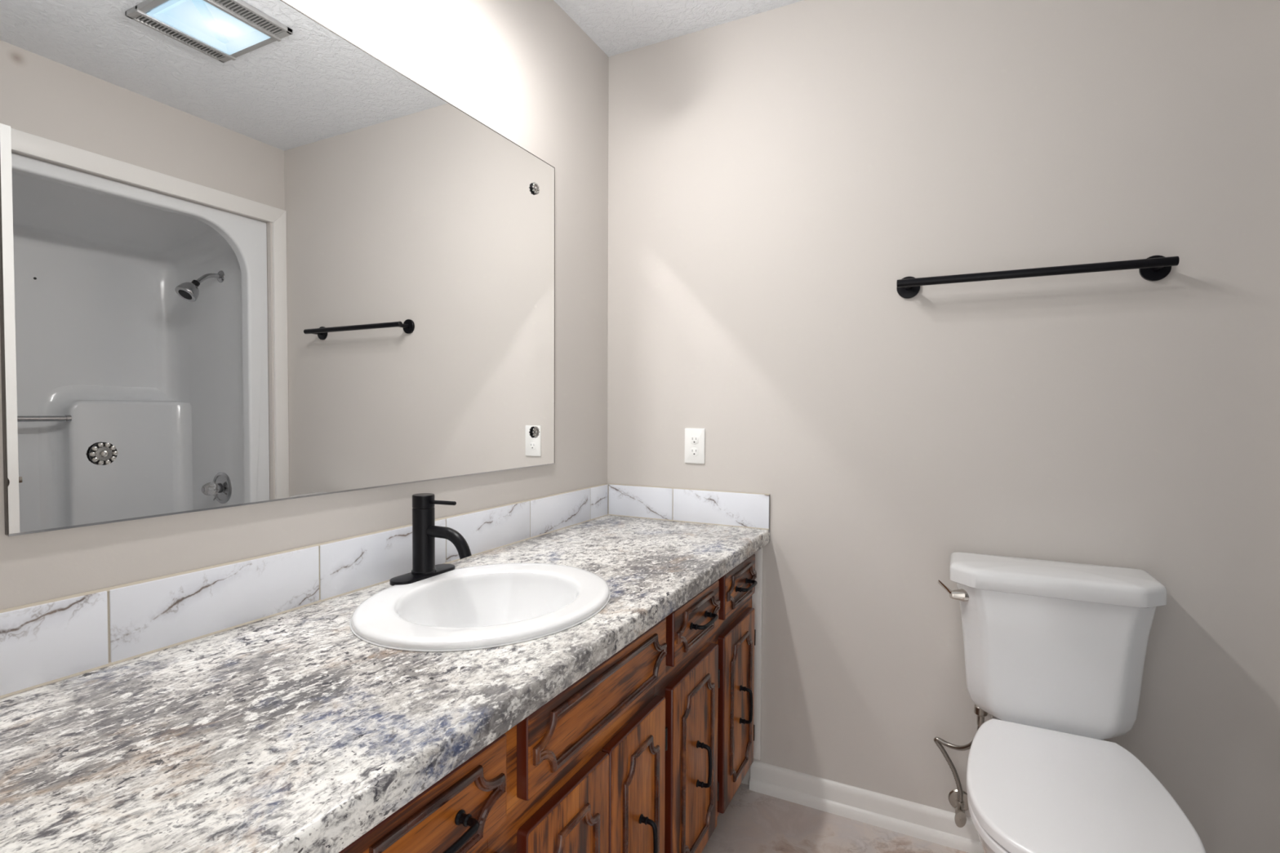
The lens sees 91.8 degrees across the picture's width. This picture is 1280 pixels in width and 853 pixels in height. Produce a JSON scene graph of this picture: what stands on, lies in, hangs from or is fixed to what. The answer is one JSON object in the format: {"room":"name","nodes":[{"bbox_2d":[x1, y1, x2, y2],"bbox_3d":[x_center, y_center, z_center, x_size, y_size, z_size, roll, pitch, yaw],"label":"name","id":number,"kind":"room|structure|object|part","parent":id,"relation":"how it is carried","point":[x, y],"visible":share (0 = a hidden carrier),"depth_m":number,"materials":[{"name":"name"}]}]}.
{"room":"bathroom","nodes":[
{"label":"bathroom","id":0,"kind":"room"},
{"bbox_2d":[0,0,608,609],"bbox_3d":[-0.582,-0.054,1.383,0.100,2.440,2.080,1,2,27],"label":"wall","id":1,"kind":"structure","parent":0,"point":[525,70],"depth_m":1.58,"materials":[{"name":"paint"}]},
{"bbox_2d":[0,0,555,536],"bbox_3d":[-0.535,-0.321,1.337,0.016,0.900,1.234,1,2,27],"label":"wall mirror","id":2,"kind":"object","parent":1,"relation":"attached to","point":[246,256],"visible":1,"depth_m":1.06,"materials":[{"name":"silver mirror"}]},
{"bbox_2d":[0,483,769,698],"bbox_3d":[-0.270,0.282,1.251,0.586,0.111,1.850,1,2,27],"label":"tile backsplash","id":3,"kind":"structure","parent":1,"relation":"attached to","point":[51,641],"depth_m":1.10,"materials":[{"name":"tile"}]},
{"bbox_2d":[554,0,804,57],"bbox_3d":[0.650,-1.301,0.733,2.847,0.100,2.080,1,2,27],"label":"ceiling","id":4,"kind":"structure","parent":0,"point":[616,27],"depth_m":1.94,"materials":[{"name":"white paint"}]},
{"bbox_2d":[701,782,968,852],"bbox_3d":[0.639,1.238,0.800,2.847,0.100,2.080,1,2,27],"label":"floor","id":5,"kind":"structure","parent":0,"point":[753,822],"depth_m":1.77,"materials":[{"name":"tile"}]},
{"bbox_2d":[338,554,757,852],"bbox_3d":[-0.271,0.777,1.257,0.588,0.786,1.834,1,2,27],"label":"vanity cabinet","id":6,"kind":"object","parent":5,"relation":"on","point":[644,753],"visible":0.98,"depth_m":1.16,"materials":[{"name":"brown wood"}]},
{"bbox_2d":[0,515,769,852],"bbox_3d":[-0.270,0.360,1.252,0.587,0.044,1.849,1,2,27],"label":"countertop","id":7,"kind":"structure","parent":6,"relation":"on","point":[292,731],"depth_m":0.75,"materials":[{"name":"stone"}]},
{"bbox_2d":[389,493,471,586],"bbox_3d":[-0.418,0.235,1.308,0.156,0.177,0.164,1,2,27],"label":"faucet","id":8,"kind":"object","parent":7,"relation":"on","point":[424,531],"visible":1,"depth_m":1.31,"materials":[{"name":"black metal"}]},
{"bbox_3d":[-0.465,0.318,1.333,0.052,0.009,0.164,1,2,27],"label":"plate","id":9,"kind":"part","parent":8,"relation":"part of","materials":[{"name":"black metal"}]},
{"bbox_3d":[-0.416,0.160,1.305,0.072,0.011,0.008,1,2,27],"label":"lever","id":10,"kind":"part","parent":8,"relation":"part of","materials":[{"name":"black metal"}]},
{"bbox_3d":[-0.402,0.243,1.300,0.120,0.063,0.024,1,2,27],"label":"spout","id":11,"kind":"part","parent":8,"relation":"part of","materials":[{"name":"black metal"}]},
{"bbox_2d":[349,563,610,652],"bbox_3d":[-0.291,0.399,1.205,0.448,0.150,0.521,1,2,27],"label":"sink","id":12,"kind":"object","parent":7,"relation":"in","point":[483,606],"visible":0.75,"depth_m":1.25,"materials":[{"name":"white ceramic"}]},
{"bbox_3d":[-0.254,0.485,0.730,0.019,0.125,0.284,1,2,27],"label":"drawer","id":13,"kind":"part","parent":6,"relation":"part of","materials":[{"name":"brown wood"}]},
{"bbox_3d":[-0.241,0.485,0.723,0.009,0.094,0.259,1,2,27],"label":"moulding","id":14,"kind":"part","parent":6,"relation":"part of","materials":[{"name":"brown wood"}]},
{"bbox_3d":[-0.229,0.485,0.717,0.038,0.017,0.113,1,2,27],"label":"handle","id":15,"kind":"part","parent":6,"relation":"part of","materials":[{"name":"black metal"}]},
{"bbox_3d":[-0.118,0.829,1.013,0.019,0.487,0.242,1,2,27],"label":"cabinet door","id":16,"kind":"part","parent":6,"relation":"part of","materials":[{"name":"brown wood"}]},
{"bbox_3d":[-0.105,0.829,1.006,0.009,0.392,0.152,1,2,27],"label":"moulding","id":17,"kind":"part","parent":6,"relation":"part of","materials":[{"name":"brown wood"}]},
{"bbox_3d":[-0.061,0.476,1.113,0.019,0.125,0.486,1,2,27],"label":"drawer panel","id":18,"kind":"part","parent":6,"relation":"part of","materials":[{"name":"brown wood"}]},
{"bbox_3d":[-0.049,0.476,1.106,0.009,0.094,0.461,1,2,27],"label":"moulding","id":19,"kind":"part","parent":6,"relation":"part of","materials":[{"name":"brown wood"}]},
{"bbox_3d":[-0.064,0.735,1.162,0.020,0.695,1.816,1,2,27],"label":"frame","id":20,"kind":"part","parent":6,"relation":"part of","materials":[{"name":"brown wood"}]},
{"bbox_3d":[-0.007,0.824,1.232,0.019,0.487,0.240,1,2,27],"label":"cabinet door","id":21,"kind":"part","parent":6,"relation":"part of","materials":[{"name":"brown wood"}]},
{"bbox_3d":[0.005,0.824,1.225,0.009,0.392,0.152,1,2,27],"label":"moulding","id":22,"kind":"part","parent":6,"relation":"part of","materials":[{"name":"brown wood"}]},
{"bbox_3d":[0.018,0.824,1.219,0.038,0.113,0.017,1,2,27],"label":"handle","id":23,"kind":"part","parent":6,"relation":"part of","materials":[{"name":"black metal"}]},
{"bbox_3d":[0.131,0.817,1.506,0.019,0.487,0.300,1,2,27],"label":"cabinet door","id":24,"kind":"part","parent":6,"relation":"part of","materials":[{"name":"brown wood"}]},
{"bbox_3d":[0.133,0.466,1.498,0.019,0.125,0.296,1,2,27],"label":"drawer","id":25,"kind":"part","parent":6,"relation":"part of","materials":[{"name":"brown wood"}]},
{"bbox_3d":[0.143,0.817,1.500,0.009,0.392,0.201,1,2,27],"label":"moulding","id":26,"kind":"part","parent":6,"relation":"part of","materials":[{"name":"brown wood"}]},
{"bbox_3d":[0.146,0.466,1.492,0.009,0.094,0.271,1,2,27],"label":"moulding","id":27,"kind":"part","parent":6,"relation":"part of","materials":[{"name":"brown wood"}]},
{"bbox_3d":[0.158,0.467,1.486,0.038,0.017,0.113,1,2,27],"label":"handle","id":28,"kind":"part","parent":6,"relation":"part of","materials":[{"name":"black metal"}]},
{"bbox_3d":[0.156,0.818,1.493,0.038,0.113,0.017,1,2,27],"label":"handle","id":29,"kind":"part","parent":6,"relation":"part of","materials":[{"name":"black metal"}]},
{"bbox_3d":[0.284,0.810,1.811,0.019,0.487,0.288,1,2,27],"label":"cabinet door","id":30,"kind":"part","parent":6,"relation":"part of","materials":[{"name":"brown wood"}]},
{"bbox_3d":[0.285,0.459,1.801,0.019,0.125,0.288,1,2,27],"label":"drawer","id":31,"kind":"part","parent":6,"relation":"part of","materials":[{"name":"brown wood"}]},
{"bbox_3d":[0.296,0.810,1.804,0.009,0.392,0.189,1,2,27],"label":"moulding","id":32,"kind":"part","parent":6,"relation":"part of","materials":[{"name":"brown wood"}]},
{"bbox_3d":[0.298,0.459,1.795,0.009,0.094,0.263,1,2,27],"label":"moulding","id":33,"kind":"part","parent":6,"relation":"part of","materials":[{"name":"brown wood"}]},
{"bbox_3d":[0.309,0.810,1.798,0.038,0.113,0.017,1,2,27],"label":"handle","id":34,"kind":"part","parent":6,"relation":"part of","materials":[{"name":"black metal"}]},
{"bbox_3d":[0.311,0.459,1.788,0.038,0.017,0.113,1,2,27],"label":"handle","id":35,"kind":"part","parent":6,"relation":"part of","materials":[{"name":"black metal"}]},
{"bbox_2d":[937,551,1205,852],"bbox_3d":[0.871,0.760,1.304,0.460,0.829,0.718,1,2,27],"label":"toilet","id":36,"kind":"object","parent":5,"relation":"on","point":[1055,651],"visible":1,"depth_m":1.40,"materials":[{"name":"white ceramic"}]},
{"bbox_3d":[0.789,0.414,1.562,0.071,0.047,0.037,1,2,27],"label":"flush lever","id":37,"kind":"part","parent":36,"relation":"part of","materials":[{"name":"silver metal"}]},
{"bbox_3d":[0.837,0.744,1.206,0.355,0.019,0.509,1,2,27],"label":"seat","id":38,"kind":"part","parent":36,"relation":"part of","materials":[{"name":"white plastic"}]},
{"bbox_3d":[0.999,0.556,1.521,0.407,0.333,0.176,1,2,27],"label":"tank","id":39,"kind":"part","parent":36,"relation":"part of","materials":[{"name":"white ceramic"}]},
{"bbox_3d":[1.000,0.367,1.517,0.433,0.054,0.206,1,2,27],"label":"tank lid","id":40,"kind":"part","parent":36,"relation":"part of","materials":[{"name":"white ceramic"}]},
{"bbox_3d":[0.837,0.717,1.206,0.359,0.029,0.513,1,2,27],"label":"seat lid","id":41,"kind":"part","parent":36,"relation":"part of","materials":[{"name":"white plastic"}]},
{"bbox_2d":[607,0,1279,852],"bbox_3d":[1.134,-0.053,1.628,2.747,2.440,0.100,1,2,27],"label":"wall","id":42,"kind":"structure","parent":0,"point":[775,175],"depth_m":1.70,"materials":[{"name":"paint"}]},
{"bbox_2d":[684,428,705,463],"bbox_3d":[0.181,0.065,2.050,0.071,0.116,0.007,1,2,27],"label":"wall outlet","id":43,"kind":"object","parent":42,"relation":"attached to","point":[695,438],"visible":1,"depth_m":2.05,"materials":[{"name":"white plastic"}]},
{"bbox_2d":[689,447,698,456],"bbox_3d":[0.179,0.084,2.049,0.029,0.029,0.002,1,2,27],"label":"receptacle","id":44,"kind":"object","parent":43,"relation":"attached to","point":[694,451],"depth_m":2.05,"materials":[{"name":"white plastic"}]},
{"bbox_2d":[690,435,698,444],"bbox_3d":[0.180,0.045,2.048,0.029,0.029,0.002,1,2,27],"label":"receptacle","id":45,"kind":"object","parent":43,"relation":"attached to","point":[694,439],"depth_m":2.05,"materials":[{"name":"white plastic"}]},
{"bbox_2d":[751,547,763,759],"bbox_3d":[0.371,0.713,1.968,0.030,0.688,0.012,1,2,27],"label":"trim","id":46,"kind":"structure","parent":42,"relation":"attached to","point":[757,597],"depth_m":1.96,"materials":[{"name":"white paint"}]},
{"bbox_2d":[749,760,984,852],"bbox_3d":[0.916,1.122,1.697,1.262,0.086,0.024,1,2,27],"label":"baseboard","id":47,"kind":"structure","parent":42,"relation":"attached to","point":[932,824],"depth_m":1.82,"materials":[{"name":"white paint"}]},
{"bbox_2d":[933,704,987,827],"bbox_3d":[0.880,0.886,1.665,0.103,0.364,0.136,-1,2,-32],"label":"water supply valve","id":48,"kind":"object","parent":42,"relation":"attached to","point":[957,798],"visible":0.83,"depth_m":1.66,"materials":[{"name":"silver metal"}]},
{"bbox_3d":[0.851,1.043,1.646,0.029,0.044,0.009,1,2,18],"label":"valve handle","id":49,"kind":"part","parent":48,"relation":"part of","materials":[{"name":"silver metal"}]},
{"bbox_2d":[896,255,1179,298],"bbox_3d":[0.986,-0.387,1.593,0.610,0.061,0.080,1,2,27],"label":"towel bar","id":50,"kind":"object","parent":42,"relation":"attached to","point":[1154,268],"visible":1,"depth_m":1.53,"materials":[{"name":"black metal"}]},
{"bbox_3d":[0.744,-0.391,1.723,0.061,0.061,0.065,1,2,27],"label":"post","id":51,"kind":"part","parent":50,"relation":"part of","materials":[{"name":"black metal"}]},
{"bbox_3d":[1.235,-0.383,1.476,0.061,0.061,0.065,1,2,27],"label":"post","id":52,"kind":"part","parent":50,"relation":"part of","materials":[{"name":"black metal"}]}
]}

